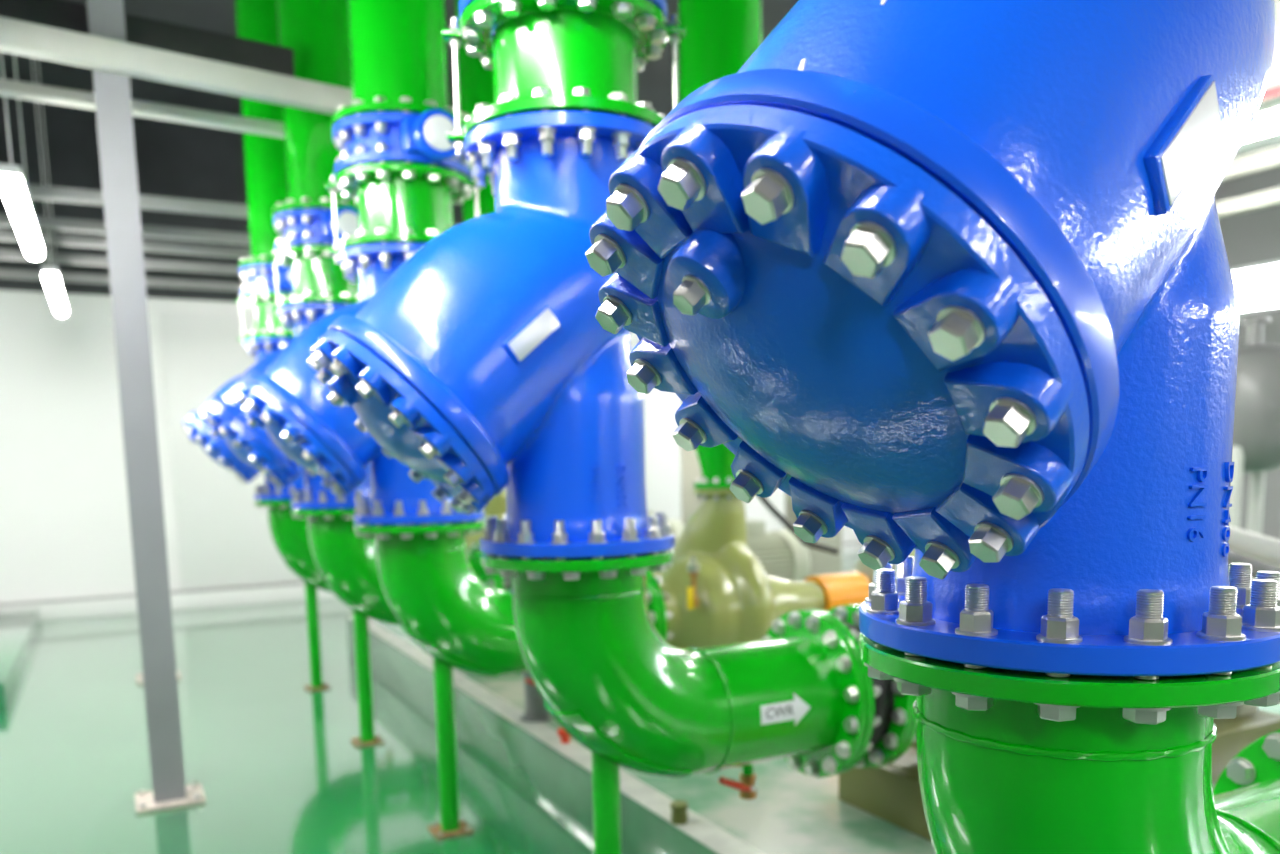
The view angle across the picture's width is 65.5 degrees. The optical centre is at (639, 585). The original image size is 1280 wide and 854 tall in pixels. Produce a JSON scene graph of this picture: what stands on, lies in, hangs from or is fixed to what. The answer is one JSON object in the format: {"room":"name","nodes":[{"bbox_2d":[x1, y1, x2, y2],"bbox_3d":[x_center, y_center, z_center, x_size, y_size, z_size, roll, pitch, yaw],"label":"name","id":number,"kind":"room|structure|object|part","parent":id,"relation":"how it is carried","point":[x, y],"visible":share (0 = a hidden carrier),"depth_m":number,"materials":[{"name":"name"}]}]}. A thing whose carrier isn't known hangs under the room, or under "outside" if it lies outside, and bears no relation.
{"room":"mechanical room","nodes":[
{"label":"mechanical room","id":0,"kind":"room"},
{"bbox_2d":[0,248,238,274],"bbox_3d":[-4.676,-3.062,9.480,7.450,0.080,0.120,-5,8,-28],"label":"steel beam","id":1,"kind":"structure","parent":0,"point":[5,254],"depth_m":9.27,"materials":[{"name":"grey metal"}]},
{"bbox_2d":[0,268,243,291],"bbox_3d":[-5.168,-3.173,10.401,7.450,0.080,0.120,-5,8,-28],"label":"steel beam","id":2,"kind":"structure","parent":0,"point":[5,273],"depth_m":10.24,"materials":[{"name":"grey metal"}]},
{"bbox_2d":[0,213,249,245],"bbox_3d":[-3.983,-2.905,8.181,7.450,0.080,0.120,-5,8,-28],"label":"steel beam","id":3,"kind":"structure","parent":0,"point":[44,223],"depth_m":8.12,"materials":[{"name":"grey metal"}]},
{"bbox_2d":[0,229,250,258],"bbox_3d":[-4.269,-2.970,8.716,7.450,0.080,0.120,-5,8,-28],"label":"steel beam","id":4,"kind":"structure","parent":0,"point":[6,235],"depth_m":8.67,"materials":[{"name":"grey metal"}]},
{"bbox_2d":[0,184,458,225],"bbox_3d":[-3.511,-2.798,7.295,7.450,0.080,0.120,-5,8,-28],"label":"steel beam","id":5,"kind":"structure","parent":0,"point":[36,192],"depth_m":7.23,"materials":[{"name":"grey metal"}]},
{"bbox_2d":[0,78,470,165],"bbox_3d":[-2.537,-2.587,5.466,7.450,0.060,0.100,-6,9,-32],"label":"steel beam","id":6,"kind":"structure","parent":0,"point":[8,88],"depth_m":5.37,"materials":[{"name":"grey metal"}]},
{"bbox_2d":[0,290,858,602],"bbox_3d":[-3.284,-2.689,12.775,22.400,5.600,0.200,-5,8,-28],"label":"wall","id":7,"kind":"structure","parent":0,"point":[65,528],"depth_m":11.18,"materials":[{"name":"white paint"}]},
{"bbox_2d":[0,96,462,301],"bbox_3d":[-3.241,-4.457,12.402,21.900,1.980,0.120,-5,8,-28],"label":"ceiling","id":8,"kind":"structure","parent":7,"relation":"attached to","point":[174,159],"depth_m":11.08,"materials":[{"name":"black metal"}]},
{"bbox_2d":[161,312,301,587],"bbox_3d":[-3.568,-1.715,12.614,4.300,3.200,0.024,-5,8,-28],"label":"wall panel","id":9,"kind":"object","parent":7,"relation":"attached to","point":[224,538],"depth_m":11.81,"materials":[{"name":"white"}]},
{"bbox_2d":[0,542,861,620],"bbox_3d":[-3.180,0.001,13.019,21.900,0.200,0.040,-5,8,-28],"label":"baseboard","id":10,"kind":"structure","parent":7,"relation":"attached to","point":[251,596],"depth_m":11.87,"materials":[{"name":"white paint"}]},
{"bbox_2d":[0,556,1279,853],"bbox_3d":[2.184,1.364,2.989,22.400,0.100,23.350,-5,8,-28],"label":"floor","id":11,"kind":"structure","parent":0,"point":[278,767],"depth_m":5.89,"materials":[{"name":"green paint"}]},
{"bbox_2d":[0,607,41,706],"bbox_3d":[-5.933,0.588,8.965,0.700,0.180,4.400,-5,8,-28],"label":"kerb","id":12,"kind":"object","parent":11,"relation":"on","point":[19,628],"visible":1,"depth_m":9.03,"materials":[{"name":"paint"}]},
{"bbox_2d":[86,0,205,813],"bbox_3d":[-2.486,-1.658,4.796,0.320,5.590,0.300,-5,8,-28],"label":"steel column","id":13,"kind":"structure","parent":11,"relation":"on","point":[106,19],"depth_m":4.84,"materials":[{"name":"grey metal"}]},
{"bbox_3d":[-2.437,1.103,5.156,0.320,0.020,0.300,-5,8,-28],"label":"plate","id":14,"kind":"part","parent":13,"relation":"part of","materials":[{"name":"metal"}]},
{"bbox_2d":[0,16,468,116],"bbox_3d":[-3.074,-2.366,4.117,5.200,0.120,0.090,-6,9,-36],"label":"steel beam","id":15,"kind":"structure","parent":13,"relation":"attached to","point":[18,37],"depth_m":4.68,"materials":[{"name":"white metal"}]},
{"bbox_2d":[0,0,294,76],"bbox_3d":[-3.637,-2.544,4.123,4.300,0.230,0.140,-6,9,-34],"label":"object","id":16,"kind":"structure","parent":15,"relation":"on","point":[61,14],"depth_m":4.93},
{"bbox_2d":[136,670,180,683],"bbox_3d":[-3.965,-2.014,7.729,0.320,5.590,0.300,-5,8,-28],"label":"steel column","id":17,"kind":"structure","parent":11,"relation":"on","point":[139,678],"depth_m":8.03,"materials":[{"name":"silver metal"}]},
{"bbox_2d":[304,582,330,690],"bbox_3d":[-2.489,0.379,7.595,0.170,0.828,0.170,-5,8,-28],"label":"support","id":18,"kind":"object","parent":11,"relation":"on","point":[317,683],"visible":1,"depth_m":7.57,"materials":[{"name":"green metal"}]},
{"bbox_2d":[254,499,331,591],"bbox_3d":[-2.310,-0.236,7.616,1.152,0.865,0.573,-5,8,-28],"label":"pipe elbow","id":19,"kind":"object","parent":18,"relation":"on","point":[290,537],"visible":0.18,"depth_m":7.30,"materials":[{"name":"green metal"}]},
{"bbox_2d":[182,337,303,500],"bbox_3d":[-2.777,-1.197,7.233,1.018,1.152,0.653,-4,8,-21],"label":"y-strainer","id":20,"kind":"object","parent":19,"relation":"on","point":[217,449],"visible":0.37,"depth_m":7.03,"materials":[{"name":"blue paint"}]},
{"bbox_2d":[235,292,294,345],"bbox_3d":[-2.596,-1.937,7.257,0.572,0.360,0.572,-7,10,-40],"label":"spool","id":21,"kind":"object","parent":20,"relation":"on","point":[268,323],"visible":0.41,"depth_m":7.06,"materials":[{"name":"green metal"}]},
{"bbox_3d":[-2.901,-1.931,7.258,0.016,0.360,0.016,-5,8,-28],"label":"tie rod","id":22,"kind":"part","parent":21,"relation":"part of","materials":[{"name":"silver metal"}]},
{"bbox_2d":[239,263,293,295],"bbox_3d":[-2.577,-2.180,7.181,0.573,0.199,0.674,-5,8,-28],"label":"valve","id":23,"kind":"object","parent":21,"relation":"on","point":[259,278],"visible":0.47,"depth_m":6.97,"materials":[{"name":"blue paint"}]},
{"bbox_2d":[234,0,287,267],"bbox_3d":[-2.624,-3.517,7.051,0.573,2.483,0.573,-5,8,-28],"label":"riser pipe","id":24,"kind":"object","parent":23,"relation":"on","point":[255,20],"visible":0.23,"depth_m":6.94,"materials":[{"name":"green metal"}]},
{"bbox_3d":[-2.471,-0.062,7.551,0.414,0.292,0.257,-5,8,-28],"label":"saddle plate","id":25,"kind":"part","parent":19,"relation":"part of","materials":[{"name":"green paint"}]},
{"bbox_3d":[-2.489,0.373,7.594,0.086,0.817,0.086,-5,8,-28],"label":"post","id":26,"kind":"part","parent":18,"relation":"part of","materials":[{"name":"green metal"}]},
{"bbox_3d":[-2.482,0.783,7.647,0.170,0.012,0.170,-5,8,-28],"label":"plate","id":27,"kind":"part","parent":18,"relation":"part of","materials":[{"name":"brown metal"}]},
{"bbox_2d":[351,610,384,746],"bbox_3d":[-1.692,0.559,6.101,0.170,0.828,0.170,-5,8,-28],"label":"support","id":28,"kind":"object","parent":11,"relation":"on","point":[361,626],"visible":0.99,"depth_m":6.07,"materials":[{"name":"green metal"}]},
{"bbox_3d":[-1.692,0.554,6.101,0.086,0.817,0.086,-5,8,-28],"label":"post","id":29,"kind":"part","parent":28,"relation":"part of","materials":[{"name":"green metal"}]},
{"bbox_3d":[-1.685,0.964,6.154,0.170,0.012,0.170,-5,8,-28],"label":"plate","id":30,"kind":"part","parent":28,"relation":"part of","materials":[{"name":"brown metal"}]},
{"bbox_2d":[291,508,498,625],"bbox_3d":[-1.514,-0.056,6.122,1.152,0.865,0.573,-5,8,-28],"label":"pipe elbow","id":31,"kind":"object","parent":28,"relation":"on","point":[346,561],"visible":0.38,"depth_m":5.83,"materials":[{"name":"green metal"}]},
{"bbox_2d":[201,302,370,509],"bbox_3d":[-1.980,-1.016,5.740,1.018,1.152,0.653,-4,8,-21],"label":"y-strainer","id":32,"kind":"object","parent":31,"relation":"on","point":[226,418],"visible":0.42,"depth_m":5.53,"materials":[{"name":"blue paint"}]},
{"bbox_2d":[268,245,359,314],"bbox_3d":[-1.800,-1.756,5.764,0.572,0.360,0.572,-7,10,-40],"label":"spool","id":33,"kind":"object","parent":32,"relation":"on","point":[317,276],"visible":0.5,"depth_m":5.58,"materials":[{"name":"green metal"}]},
{"bbox_3d":[-2.105,-1.751,5.765,0.016,0.360,0.016,-5,8,-28],"label":"tie rod","id":34,"kind":"part","parent":33,"relation":"part of","materials":[{"name":"silver metal"}]},
{"bbox_2d":[273,207,358,251],"bbox_3d":[-1.781,-2.000,5.688,0.573,0.199,0.674,-5,8,-28],"label":"valve","id":35,"kind":"object","parent":33,"relation":"on","point":[306,226],"visible":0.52,"depth_m":5.46,"materials":[{"name":"blue paint"}]},
{"bbox_2d":[273,0,357,216],"bbox_3d":[-1.828,-3.336,5.558,0.573,2.483,0.573,-5,8,-28],"label":"riser pipe","id":36,"kind":"object","parent":35,"relation":"on","point":[316,31],"visible":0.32,"depth_m":5.47,"materials":[{"name":"green metal"}]},
{"bbox_3d":[-1.675,0.118,6.058,0.414,0.292,0.257,-5,8,-28],"label":"saddle plate","id":37,"kind":"part","parent":31,"relation":"part of","materials":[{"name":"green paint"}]},
{"bbox_2d":[428,658,472,839],"bbox_3d":[-0.896,0.740,4.608,0.170,0.828,0.170,-5,8,-28],"label":"support","id":38,"kind":"object","parent":11,"relation":"on","point":[451,825],"visible":0.98,"depth_m":4.58,"materials":[{"name":"green metal"}]},
{"bbox_2d":[354,519,534,684],"bbox_3d":[-0.717,0.125,4.629,1.152,0.865,0.573,-5,8,-28],"label":"pipe elbow","id":39,"kind":"object","parent":38,"relation":"on","point":[428,581],"visible":0.68,"depth_m":4.36,"materials":[{"name":"green metal"}]},
{"bbox_2d":[235,242,484,525],"bbox_3d":[-1.184,-0.836,4.247,1.018,1.152,0.653,-4,8,-21],"label":"y-strainer","id":40,"kind":"object","parent":39,"relation":"on","point":[287,399],"visible":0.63,"depth_m":4.04,"materials":[{"name":"blue paint"}]},
{"bbox_2d":[325,162,479,262],"bbox_3d":[-1.003,-1.576,4.271,0.572,0.360,0.572,-7,10,-40],"label":"spool","id":41,"kind":"object","parent":40,"relation":"on","point":[397,202],"visible":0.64,"depth_m":4.09,"materials":[{"name":"green metal"}]},
{"bbox_3d":[-1.308,-1.570,4.272,0.016,0.360,0.016,-5,8,-28],"label":"tie rod","id":42,"kind":"part","parent":41,"relation":"part of","materials":[{"name":"silver metal"}]},
{"bbox_2d":[332,109,471,180],"bbox_3d":[-0.984,-1.819,4.195,0.573,0.199,0.674,-5,8,-28],"label":"valve","id":43,"kind":"object","parent":41,"relation":"on","point":[379,136],"visible":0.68,"depth_m":3.97,"materials":[{"name":"blue paint"}]},
{"bbox_2d":[332,0,465,127],"bbox_3d":[-1.031,-3.155,4.065,0.573,2.483,0.573,-5,8,-28],"label":"riser pipe","id":44,"kind":"object","parent":43,"relation":"on","point":[398,48],"visible":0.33,"depth_m":4.02,"materials":[{"name":"green metal"}]},
{"bbox_3d":[-0.698,-1.581,4.270,0.016,0.360,0.016,-5,8,-28],"label":"tie rod","id":45,"kind":"part","parent":41,"relation":"part of","materials":[{"name":"silver metal"}]},
{"bbox_3d":[-0.878,0.299,4.565,0.414,0.292,0.257,-5,8,-28],"label":"saddle plate","id":46,"kind":"part","parent":39,"relation":"part of","materials":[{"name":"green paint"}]},
{"bbox_3d":[-0.896,0.734,4.608,0.086,0.817,0.086,-5,8,-28],"label":"post","id":47,"kind":"part","parent":38,"relation":"part of","materials":[{"name":"green metal"}]},
{"bbox_3d":[-0.889,1.144,4.661,0.170,0.012,0.170,-5,8,-28],"label":"plate","id":48,"kind":"part","parent":38,"relation":"part of","materials":[{"name":"brown metal"}]},
{"bbox_2d":[521,673,552,721],"bbox_3d":[-0.545,0.521,5.221,0.170,0.360,0.170,-5,8,-28],"label":"prop","id":49,"kind":"object","parent":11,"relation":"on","point":[535,709],"visible":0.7,"depth_m":5.18,"materials":[{"name":"grey metal"}]},
{"bbox_2d":[591,752,621,853],"bbox_3d":[-0.099,0.920,3.115,0.170,0.828,0.170,-5,8,-28],"label":"support","id":50,"kind":"object","parent":11,"relation":"on","point":[605,774],"visible":0.91,"depth_m":3.05,"materials":[{"name":"green metal"}]},
{"bbox_2d":[480,548,866,799],"bbox_3d":[0.080,0.305,3.136,1.152,0.865,0.573,-5,8,-28],"label":"pipe elbow","id":51,"kind":"object","parent":50,"relation":"on","point":[590,645],"visible":0.88,"depth_m":2.96,"materials":[{"name":"green metal"}]},
{"bbox_2d":[307,110,674,559],"bbox_3d":[-0.387,-0.655,2.754,1.018,1.152,0.653,-4,8,-21],"label":"y-strainer","id":52,"kind":"object","parent":51,"relation":"on","point":[484,364],"visible":0.91,"depth_m":2.58,"materials":[{"name":"blue paint"}]},
{"bbox_2d":[442,0,685,155],"bbox_3d":[-0.206,-1.395,2.778,0.572,0.360,0.572,-7,10,-40],"label":"spool","id":53,"kind":"object","parent":52,"relation":"on","point":[551,55],"visible":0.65,"depth_m":2.60,"materials":[{"name":"green metal"}]},
{"bbox_3d":[-0.511,-1.390,2.779,0.016,0.360,0.016,-5,8,-28],"label":"tie rod","id":54,"kind":"part","parent":53,"relation":"part of","materials":[{"name":"silver metal"}]},
{"bbox_2d":[459,0,474,18],"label":"valve","id":55,"kind":"object","parent":53,"relation":"on","point":[463,4],"depth_m":2.64,"materials":[{"name":"blue paint"}]},
{"bbox_2d":[649,0,667,22],"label":"valve","id":56,"kind":"object","parent":53,"relation":"on","point":[661,5],"depth_m":2.67,"materials":[{"name":"blue paint"}]},
{"bbox_3d":[0.098,-1.400,2.777,0.016,0.360,0.016,-5,8,-28],"label":"tie rod","id":57,"kind":"part","parent":53,"relation":"part of","materials":[{"name":"silver metal"}]},
{"bbox_3d":[-0.081,0.479,3.072,0.414,0.292,0.257,-5,8,-28],"label":"saddle plate","id":58,"kind":"part","parent":51,"relation":"part of","materials":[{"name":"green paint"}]},
{"bbox_3d":[0.363,0.670,3.293,0.042,0.019,0.048,-5,8,-28],"label":"lever","id":59,"kind":"part","parent":51,"relation":"part of","materials":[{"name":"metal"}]},
{"bbox_2d":[670,800,687,824],"bbox_3d":[0.147,0.849,3.715,0.068,0.074,0.068,-5,8,-28],"label":"stub","id":60,"kind":"object","parent":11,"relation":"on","point":[679,816],"visible":1,"depth_m":3.69,"materials":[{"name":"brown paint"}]},
{"bbox_2d":[681,447,702,524],"bbox_3d":[0.862,-0.856,12.074,0.550,2.000,0.500,-5,8,-28],"label":"tall cabinet","id":61,"kind":"object","parent":11,"relation":"on","point":[690,469],"visible":0.03,"depth_m":11.95,"materials":[{"name":"beige"}]},
{"bbox_2d":[346,616,1279,853],"bbox_3d":[1.111,0.755,5.734,3.665,0.436,8.900,-5,8,-28],"label":"concrete plinth","id":62,"kind":"object","parent":11,"relation":"on","point":[792,811],"depth_m":4.23,"materials":[{"name":"paint"}]},
{"bbox_3d":[-0.359,0.720,4.785,0.076,0.070,0.076,-5,8,-28],"label":"drain cap","id":63,"kind":"part","parent":62,"relation":"part of","materials":[{"name":"red plastic"}]},
{"bbox_2d":[785,493,841,576],"bbox_3d":[2.232,-0.973,12.791,0.550,2.000,0.500,-5,8,-28],"label":"tall cabinet","id":64,"kind":"object","parent":11,"relation":"on","point":[821,562],"visible":0.02,"depth_m":12.69,"materials":[{"name":"beige metal"}]},
{"bbox_2d":[838,710,1279,840],"bbox_3d":[1.795,0.705,4.100,1.970,0.200,0.620,-5,8,-28],"label":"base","id":65,"kind":"object","parent":11,"relation":"on","point":[890,792],"visible":0.23,"depth_m":3.77,"materials":[{"name":"yellow paint"}]},
{"bbox_2d":[850,549,916,765],"bbox_3d":[1.397,0.148,3.825,1.433,0.983,0.704,-5,8,-28],"label":"pump","id":66,"kind":"object","parent":65,"relation":"on","point":[911,740],"visible":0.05,"depth_m":3.34,"materials":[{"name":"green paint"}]},
{"bbox_2d":[804,605,913,774],"bbox_3d":[0.679,0.361,3.463,0.198,0.573,0.573,-5,8,-28],"label":"joint","id":67,"kind":"object","parent":66,"relation":"attached to","point":[890,713],"visible":0.3,"depth_m":3.28,"materials":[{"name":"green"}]},
{"bbox_3d":[1.267,0.166,3.757,1.127,0.970,0.704,-5,8,-28],"label":"casing","id":68,"kind":"part","parent":66,"relation":"part of","materials":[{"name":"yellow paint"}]},
{"bbox_3d":[1.794,0.616,4.088,1.840,0.020,0.500,-5,8,-28],"label":"bed plate","id":69,"kind":"part","parent":65,"relation":"part of","materials":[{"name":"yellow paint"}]},
{"bbox_3d":[1.795,0.705,4.100,1.860,0.200,0.620,-5,8,-28],"label":"rail","id":70,"kind":"part","parent":65,"relation":"part of","materials":[{"name":"beige metal"}]},
{"bbox_2d":[1236,577,1257,715],"bbox_3d":[2.399,0.219,4.364,0.815,0.672,0.480,-5,8,-28],"label":"motor","id":71,"kind":"object","parent":65,"relation":"on","point":[1244,709],"visible":0.02,"depth_m":4.29,"materials":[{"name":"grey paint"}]},
{"bbox_2d":[1228,549,1279,578],"bbox_3d":[2.337,-0.084,3.864,0.516,0.246,0.070,5,9,38],"label":"conduit","id":72,"kind":"object","parent":71,"relation":"attached to","point":[1233,557],"visible":0.24,"depth_m":3.82,"materials":[{"name":"grey metal"}]},
{"bbox_2d":[1229,526,1279,565],"bbox_3d":[2.416,-0.173,3.992,0.562,0.255,0.099,2,8,24],"label":"conduit","id":73,"kind":"object","parent":71,"relation":"attached to","point":[1260,547],"visible":0.42,"depth_m":3.94,"materials":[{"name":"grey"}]},
{"bbox_2d":[1228,317,1279,570],"bbox_3d":[4.478,-0.623,7.364,0.740,2.630,0.740,-5,8,-28],"label":"vessel","id":74,"kind":"object","parent":11,"relation":"on","point":[1256,437],"visible":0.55,"depth_m":7.00,"materials":[{"name":"grey metal"}]},
{"bbox_3d":[4.274,-0.141,7.212,0.100,1.720,0.100,-5,8,-28],"label":"leg","id":75,"kind":"part","parent":74,"relation":"part of","materials":[{"name":"grey metal"}]},
{"bbox_3d":[4.698,-0.203,7.633,0.100,1.720,0.100,-5,8,-28],"label":"leg","id":76,"kind":"part","parent":74,"relation":"part of","materials":[{"name":"grey metal"}]},
{"bbox_3d":[0.998,0.525,5.593,1.970,0.200,0.620,-5,8,-28],"label":"base frame","id":77,"kind":"object","parent":11,"relation":"on","visible":0},
{"bbox_2d":[646,488,869,648],"bbox_3d":[0.601,-0.032,5.318,1.433,0.983,0.704,-5,8,-28],"label":"pump","id":78,"kind":"object","parent":77,"relation":"on","point":[738,602],"visible":0.6,"depth_m":5.02,"materials":[{"name":"beige metal"}]},
{"bbox_2d":[646,574,661,635],"bbox_3d":[-0.117,0.180,4.956,0.198,0.573,0.573,-5,8,-28],"label":"joint","id":79,"kind":"object","parent":78,"relation":"attached to","point":[652,600],"visible":0.02,"depth_m":4.75,"materials":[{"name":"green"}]},
{"bbox_2d":[687,557,699,609],"bbox_3d":[0.251,-0.012,4.833,0.082,0.250,0.060,-5,8,-28],"label":"vent cock","id":80,"kind":"object","parent":78,"relation":"attached to","point":[693,568],"visible":1,"depth_m":4.81,"materials":[{"name":"gold metal"}]},
{"bbox_2d":[678,0,761,488],"bbox_3d":[0.396,-2.510,4.905,0.410,4.040,0.410,-5,8,-28],"label":"pipe","id":81,"kind":"object","parent":78,"relation":"on","point":[720,35],"visible":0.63,"depth_m":4.73,"materials":[{"name":"green metal"}]},
{"bbox_2d":[757,496,838,554],"bbox_3d":[0.877,-0.370,5.620,0.536,0.419,0.059,-3,8,-13],"label":"power cable","id":82,"kind":"object","parent":78,"relation":"attached to","point":[765,501],"visible":0.72,"depth_m":5.59,"materials":[{"name":"black rubber"}]},
{"bbox_2d":[852,559,895,582],"bbox_3d":[1.603,0.038,5.857,0.815,0.672,0.480,-5,8,-28],"label":"motor","id":83,"kind":"object","parent":77,"relation":"on","point":[859,567],"visible":0.02,"depth_m":5.72,"materials":[{"name":"grey paint"}]},
{"bbox_3d":[0.202,0.344,7.086,1.970,0.200,0.620,-5,8,-28],"label":"base frame","id":84,"kind":"object","parent":11,"relation":"on","visible":0},
{"bbox_2d":[652,568,666,576],"bbox_3d":[-0.196,-0.213,6.811,1.433,0.983,0.704,-5,8,-28],"label":"pump","id":85,"kind":"object","parent":84,"relation":"on","point":[659,574],"visible":0.02,"depth_m":6.86,"materials":[{"name":"beige metal"}]},
{"bbox_2d":[498,573,510,589],"bbox_3d":[-0.914,0.000,6.449,0.198,0.573,0.573,-5,8,-28],"label":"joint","id":86,"kind":"object","parent":85,"relation":"attached to","point":[504,583],"visible":0.02,"depth_m":6.18,"materials":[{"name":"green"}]},
{"bbox_2d":[746,520,809,580],"bbox_3d":[0.806,-0.142,7.350,0.815,0.672,0.480,-5,8,-28],"label":"motor","id":87,"kind":"object","parent":84,"relation":"on","point":[781,555],"visible":0.23,"depth_m":7.25,"materials":[{"name":"grey paint"}]},
{"bbox_3d":[-0.595,0.164,8.579,1.970,0.200,0.620,-5,8,-28],"label":"base frame","id":88,"kind":"object","parent":11,"relation":"on","visible":0},
{"bbox_2d":[466,487,505,554],"bbox_3d":[-0.993,-0.393,8.304,1.433,0.983,0.704,-5,8,-28],"label":"pump","id":89,"kind":"object","parent":88,"relation":"on","point":[496,506],"visible":0.04,"depth_m":8.07,"materials":[{"name":"beige metal"}]},
{"bbox_2d":[454,0,494,222],"bbox_3d":[-1.197,-2.871,7.891,0.410,4.040,0.410,-5,8,-28],"label":"pipe","id":90,"kind":"object","parent":89,"relation":"on","point":[476,82],"visible":0.02,"depth_m":7.59,"materials":[{"name":"green metal"}]},
{"bbox_2d":[650,511,684,548],"bbox_3d":[0.009,-0.323,8.843,0.815,0.672,0.480,-5,8,-28],"label":"motor","id":91,"kind":"object","parent":88,"relation":"on","point":[677,526],"visible":0.07,"depth_m":8.80,"materials":[{"name":"grey paint"}]},
{"bbox_3d":[0.697,1.101,1.622,0.170,0.828,0.170,-5,8,-28],"label":"support","id":92,"kind":"object","parent":11,"relation":"on","visible":0},
{"bbox_2d":[859,633,1279,853],"bbox_3d":[0.876,0.486,1.643,1.152,0.865,0.573,-5,8,-28],"label":"pipe elbow","id":93,"kind":"object","parent":92,"relation":"on","point":[1009,761],"visible":0.74,"depth_m":1.30,"materials":[{"name":"green paint"}]},
{"bbox_2d":[585,0,1279,679],"bbox_3d":[0.424,-0.472,1.240,1.018,1.152,0.653,-5,8,-28],"label":"y-strainer","id":94,"kind":"object","parent":93,"relation":"on","point":[951,281],"visible":1,"depth_m":1.00,"materials":[{"name":"blue paint"}]},
{"bbox_2d":[0,0,1279,156],"bbox_3d":[2.084,-4.287,2.252,22.400,0.100,23.350,-5,8,-28],"label":"ceiling","id":95,"kind":"structure","parent":0,"point":[655,86],"depth_m":9.87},
{"bbox_2d":[0,52,43,259],"bbox_3d":[-3.733,-3.359,5.843,0.110,2.464,2.000,-5,8,-28],"label":"lamp","id":96,"kind":"object","parent":95,"relation":"hanging from","point":[13,186],"visible":0.95,"depth_m":5.57,"materials":[{"name":"white plastic"}]},
{"bbox_2d":[31,57,39,83],"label":"hanging rod","id":97,"kind":"object","parent":95,"relation":"hanging from","point":[31,57],"depth_m":7.79,"materials":[{"name":"white metal"}]},
{"bbox_2d":[35,101,49,185],"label":"hanging rod","id":98,"kind":"object","parent":95,"relation":"hanging from","point":[35,101],"depth_m":7.89,"materials":[{"name":"white metal"}]},
{"bbox_2d":[41,230,67,316],"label":"lamp","id":99,"kind":"object","parent":95,"relation":"hanging from","point":[52,282],"depth_m":8.05,"materials":[{"name":"white"}]},
{"bbox_2d":[1237,0,1279,154],"bbox_3d":[4.000,-3.850,6.205,1.025,1.845,9.000,-5,8,-28],"label":"air duct","id":100,"kind":"object","parent":95,"relation":"hanging from","point":[1272,91],"visible":0.02,"depth_m":5.84,"materials":[{"name":"white metal"}]},
{"bbox_2d":[1244,97,1279,141],"bbox_3d":[2.713,-3.320,4.671,0.110,2.464,2.000,-5,8,-28],"label":"lamp","id":101,"kind":"object","parent":95,"relation":"hanging from","point":[1266,121],"visible":0.02,"depth_m":4.52,"materials":[{"name":"white"}]},
{"bbox_2d":[1215,166,1279,567],"bbox_3d":[11.941,-2.304,7.751,0.200,5.600,22.950,-5,8,-28],"label":"wall","id":102,"kind":"structure","parent":0,"point":[1252,237],"depth_m":13.77,"materials":[{"name":"grey"}]},
{"bbox_2d":[1230,260,1279,313],"bbox_3d":[11.764,-3.396,7.838,0.074,0.650,16.500,-5,8,-28],"label":"window","id":103,"kind":"structure","parent":102,"relation":"in","point":[1274,263],"depth_m":13.78,"materials":[{"name":"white glass"}]},
{"bbox_2d":[1216,187,1279,217],"bbox_3d":[3.640,-2.347,6.195,0.070,0.090,9.000,-5,8,-28],"label":"pipe rail","id":104,"kind":"object","parent":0,"point":[1270,197],"visible":0.2,"depth_m":6.03,"materials":[{"name":"white metal"}]},
{"bbox_2d":[1222,145,1279,180],"bbox_3d":[3.636,-2.575,6.165,0.070,0.110,9.000,-5,8,-28],"label":"pipe rail","id":105,"kind":"object","parent":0,"point":[1269,158],"visible":0.08,"depth_m":5.99,"materials":[{"name":"white metal"}]}
]}

